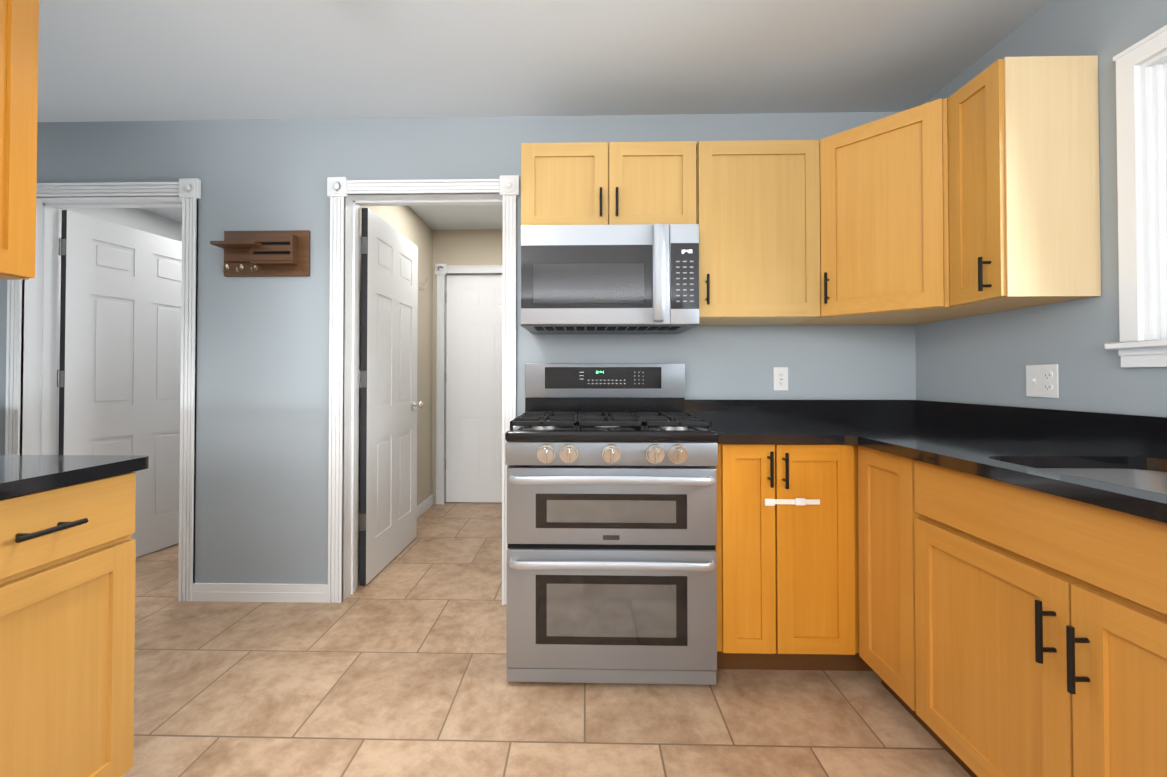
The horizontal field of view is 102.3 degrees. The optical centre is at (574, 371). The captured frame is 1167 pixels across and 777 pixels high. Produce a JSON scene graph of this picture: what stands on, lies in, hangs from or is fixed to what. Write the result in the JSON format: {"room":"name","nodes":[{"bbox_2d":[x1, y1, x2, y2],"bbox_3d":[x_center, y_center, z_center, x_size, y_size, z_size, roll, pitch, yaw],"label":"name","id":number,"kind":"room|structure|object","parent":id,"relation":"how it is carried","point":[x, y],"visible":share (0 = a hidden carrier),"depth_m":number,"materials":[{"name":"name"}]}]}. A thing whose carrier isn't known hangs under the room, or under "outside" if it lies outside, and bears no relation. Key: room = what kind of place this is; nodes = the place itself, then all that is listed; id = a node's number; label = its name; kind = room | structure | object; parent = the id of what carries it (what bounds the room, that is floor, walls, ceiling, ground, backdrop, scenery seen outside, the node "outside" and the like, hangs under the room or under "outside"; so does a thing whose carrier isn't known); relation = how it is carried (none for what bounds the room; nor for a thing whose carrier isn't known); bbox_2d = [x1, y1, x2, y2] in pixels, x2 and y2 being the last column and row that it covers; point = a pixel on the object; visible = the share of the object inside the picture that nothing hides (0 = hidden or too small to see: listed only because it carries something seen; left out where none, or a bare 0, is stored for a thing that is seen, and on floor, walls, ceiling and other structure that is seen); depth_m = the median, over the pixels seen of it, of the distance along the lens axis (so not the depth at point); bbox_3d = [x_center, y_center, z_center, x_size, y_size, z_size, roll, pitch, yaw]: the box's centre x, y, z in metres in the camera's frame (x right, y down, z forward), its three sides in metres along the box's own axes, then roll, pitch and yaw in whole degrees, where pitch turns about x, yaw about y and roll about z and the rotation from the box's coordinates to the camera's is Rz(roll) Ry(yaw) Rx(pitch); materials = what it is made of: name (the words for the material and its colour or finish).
{"room":"kitchen","nodes":[
{"label":"kitchen","id":0,"kind":"room"},
{"bbox_2d":[0,0,38,279],"bbox_3d":[-1.576,-0.622,0.976,0.342,0.760,0.513,0,-1,1],"label":"upper cabinet","id":1,"kind":"object","parent":0,"relation":"attached to","point":[19,19],"depth_m":1.18,"materials":[{"name":"orange wood"}]},
{"bbox_2d":[56,208,181,454],"bbox_3d":[-3.421,-0.049,3.642,0.100,2.430,2.150,0,-1,1],"label":"wall","id":2,"kind":"structure","parent":0,"point":[143,220],"depth_m":3.51,"materials":[{"name":"white paint"}]},
{"bbox_2d":[358,206,432,550],"bbox_3d":[-1.322,-0.049,3.595,0.100,2.430,2.150,0,-1,1],"label":"wall","id":3,"kind":"structure","parent":0,"point":[410,224],"depth_m":3.91,"materials":[{"name":"beige paint"}]},
{"bbox_2d":[358,494,433,566],"bbox_3d":[-1.267,1.120,3.339,0.016,0.085,1.630,0,-1,1],"label":"baseboard","id":4,"kind":"structure","parent":3,"relation":"attached to","point":[427,503],"depth_m":3.89,"materials":[{"name":"white paint"}]},
{"bbox_2d":[0,112,915,583],"bbox_3d":[-1.157,-0.064,2.441,5.922,2.430,0.150,0,-1,1],"label":"wall","id":5,"kind":"structure","parent":0,"point":[262,440],"depth_m":2.37,"materials":[{"name":"grey paint"}]},
{"bbox_2d":[5,178,200,601],"bbox_3d":[-2.395,0.090,2.448,1.000,2.122,0.187,0,-1,1],"label":"trim","id":6,"kind":"structure","parent":5,"relation":"attached to","point":[31,369],"depth_m":2.39,"materials":[{"name":"white paint"}]},
{"bbox_2d":[57,210,181,556],"bbox_3d":[-2.693,0.137,2.938,0.230,2.025,0.774,0,-1,1],"label":"door leaf","id":7,"kind":"structure","parent":5,"relation":"in","point":[118,376],"depth_m":2.85,"materials":[{"name":"white paint"}]},
{"bbox_2d":[192,583,327,602],"bbox_3d":[-1.567,1.108,2.351,0.689,0.085,0.016,0,-1,1],"label":"baseboard","id":8,"kind":"structure","parent":5,"relation":"attached to","point":[255,592],"depth_m":2.34,"materials":[{"name":"white paint"}]},
{"bbox_2d":[210,230,310,276],"bbox_3d":[-1.550,-0.593,2.326,0.431,0.228,0.105,0,-1,1],"label":"key rack","id":9,"kind":"object","parent":5,"relation":"attached to","point":[285,253],"visible":1,"depth_m":2.35,"materials":[{"name":"brown wood"}]},
{"bbox_2d":[358,208,423,584],"bbox_3d":[-1.123,0.137,2.899,0.170,2.025,0.767,0,-1,1],"label":"door leaf","id":10,"kind":"structure","parent":5,"relation":"in","point":[387,514],"depth_m":2.77,"materials":[{"name":"white paint"}]},
{"bbox_2d":[327,175,519,604],"bbox_3d":[-0.755,0.090,2.412,0.965,2.122,0.187,0,-1,1],"label":"trim","id":11,"kind":"structure","parent":5,"relation":"attached to","point":[347,197],"depth_m":2.35,"materials":[{"name":"white paint"}]},
{"bbox_2d":[521,141,695,225],"bbox_3d":[0.150,-0.798,2.182,0.758,0.378,0.321,0,-1,1],"label":"upper cabinet","id":12,"kind":"object","parent":5,"relation":"attached to","point":[576,183],"depth_m":2.03,"materials":[{"name":"orange wood"}]},
{"bbox_2d":[521,224,698,333],"bbox_3d":[0.149,-0.396,2.116,0.738,0.424,0.442,0,-1,1],"label":"over-the-range microwave","id":13,"kind":"object","parent":12,"relation":"attached to","point":[615,279],"visible":1,"depth_m":1.95,"materials":[{"name":"grey metal"}]},
{"bbox_2d":[696,140,831,325],"bbox_3d":[0.819,-0.608,2.143,0.571,0.760,0.365,0,-1,1],"label":"upper cabinet","id":14,"kind":"object","parent":5,"relation":"attached to","point":[752,196],"depth_m":2.01,"materials":[{"name":"orange wood"}]},
{"bbox_2d":[773,367,787,390],"bbox_3d":[1.015,0.038,2.310,0.072,0.116,0.010,0,-1,1],"label":"outlet","id":15,"kind":"object","parent":5,"relation":"attached to","point":[780,378],"visible":1,"depth_m":2.31,"materials":[{"name":"white plastic"}]},
{"bbox_2d":[685,400,915,419],"bbox_3d":[1.090,0.188,2.299,1.116,0.098,0.020,0,-1,1],"label":"backsplash","id":16,"kind":"structure","parent":5,"relation":"attached to","point":[706,409],"depth_m":2.29,"materials":[{"name":"black stone"}]},
{"bbox_2d":[432,229,502,503],"bbox_3d":[-0.754,-0.039,4.407,1.000,2.430,0.500,0,-1,1],"label":"wall","id":17,"kind":"structure","parent":0,"point":[468,247],"depth_m":4.17,"materials":[{"name":"beige paint"}]},
{"bbox_2d":[435,264,501,504],"bbox_3d":[-0.768,0.112,4.197,0.925,2.122,0.157,0,-1,1],"label":"trim","id":18,"kind":"structure","parent":17,"relation":"attached to","point":[442,271],"depth_m":4.15,"materials":[{"name":"white paint"}]},
{"bbox_2d":[445,275,501,502],"bbox_3d":[-0.771,0.152,4.198,0.759,2.025,0.170,0,-1,1],"label":"closet door leaf","id":19,"kind":"structure","parent":17,"relation":"in","point":[473,382],"depth_m":4.18,"materials":[{"name":"white paint"}]},
{"bbox_2d":[37,0,1050,229],"bbox_3d":[-1.208,-1.357,0.122,5.922,0.100,9.320,0,-1,1],"label":"ceiling","id":20,"kind":"structure","parent":0,"point":[139,60],"depth_m":1.93,"materials":[{"name":"white paint"}]},
{"bbox_2d":[121,502,970,776],"bbox_3d":[-1.208,1.173,0.091,5.922,0.100,9.320,0,-1,1],"label":"floor","id":21,"kind":"structure","parent":0,"point":[396,666],"depth_m":1.62,"materials":[{"name":"tile"}]},
{"bbox_2d":[0,472,135,776],"bbox_3d":[-1.446,0.694,0.977,0.602,0.881,0.513,0,-1,1],"label":"base cabinet","id":22,"kind":"object","parent":21,"relation":"on","point":[68,555],"depth_m":1.07,"materials":[{"name":"orange wood"}]},
{"bbox_2d":[0,455,148,499],"bbox_3d":[-1.460,0.225,0.015,0.618,0.032,2.492,0,-1,1],"label":"countertop","id":23,"kind":"structure","parent":22,"relation":"on","point":[20,475],"depth_m":1.10,"materials":[{"name":"black stone"}]},
{"bbox_2d":[505,363,717,684],"bbox_3d":[0.139,0.552,1.975,0.766,1.187,0.696,0,-1,1],"label":"gas range","id":24,"kind":"object","parent":21,"relation":"on","point":[611,530],"visible":1,"depth_m":1.69,"materials":[{"name":"grey metal"}]},
{"bbox_2d":[715,444,759,669],"bbox_3d":[0.666,0.706,2.013,0.275,0.881,0.599,0,-1,1],"label":"base cabinet","id":25,"kind":"object","parent":21,"relation":"on","point":[737,548],"depth_m":1.72,"materials":[{"name":"orange wood"}]},
{"bbox_2d":[760,468,847,670],"bbox_3d":[0.870,0.706,1.976,0.365,0.881,0.664,0,-1,1],"label":"base cabinet","id":26,"kind":"object","parent":21,"relation":"on","point":[804,537],"depth_m":1.71,"materials":[{"name":"orange wood"}]},
{"bbox_2d":[848,512,1166,776],"bbox_3d":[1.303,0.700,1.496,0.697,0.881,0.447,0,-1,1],"label":"base cabinet","id":27,"kind":"object","parent":21,"relation":"on","point":[980,590],"depth_m":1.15,"materials":[{"name":"orange wood"}]},
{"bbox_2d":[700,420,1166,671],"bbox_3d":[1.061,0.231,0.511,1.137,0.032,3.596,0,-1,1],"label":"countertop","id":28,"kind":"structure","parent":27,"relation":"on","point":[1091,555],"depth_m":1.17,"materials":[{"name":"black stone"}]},
{"bbox_2d":[1008,460,1166,491],"bbox_3d":[1.276,0.348,0.849,0.514,0.217,0.859,0,-1,1],"label":"sink","id":29,"kind":"object","parent":28,"relation":"in","point":[1134,473],"depth_m":1.24,"materials":[{"name":"silver metal"}]},
{"bbox_2d":[915,0,1166,416],"bbox_3d":[1.660,-0.107,-1.157,0.130,2.430,6.920,0,-1,1],"label":"wall","id":30,"kind":"structure","parent":0,"point":[985,359],"depth_m":1.57,"materials":[{"name":"grey paint"}]},
{"bbox_2d":[808,99,1020,324],"bbox_3d":[1.324,-0.610,1.982,0.676,0.760,0.664,0,-1,1],"label":"upper cabinet","id":31,"kind":"object","parent":30,"relation":"attached to","point":[874,187],"depth_m":1.86,"materials":[{"name":"orange wood"}]},
{"bbox_2d":[940,55,1100,307],"bbox_3d":[1.471,-0.614,1.616,0.366,0.760,0.269,0,-1,1],"label":"upper cabinet","id":32,"kind":"object","parent":30,"relation":"attached to","point":[1020,179],"depth_m":1.48,"materials":[{"name":"orange wood"}]},
{"bbox_2d":[916,400,1166,451],"bbox_3d":[1.619,0.166,0.499,0.020,0.098,3.596,0,-1,1],"label":"backsplash","id":33,"kind":"structure","parent":30,"relation":"attached to","point":[1126,430],"depth_m":1.58,"materials":[{"name":"black stone"}]},
{"bbox_2d":[1026,364,1058,397],"bbox_3d":[1.648,0.035,1.662,0.016,0.116,0.116,0,-1,1],"label":"outlet","id":34,"kind":"object","parent":30,"relation":"attached to","point":[1042,380],"visible":1,"depth_m":1.66,"materials":[{"name":"white plastic"}]},
{"bbox_2d":[1104,25,1166,366],"bbox_3d":[1.682,-0.486,0.936,0.175,0.938,0.989,0,-1,1],"label":"window","id":35,"kind":"structure","parent":30,"relation":"in","point":[1141,92],"depth_m":1.36,"materials":[{"name":"white paint"}]}
]}

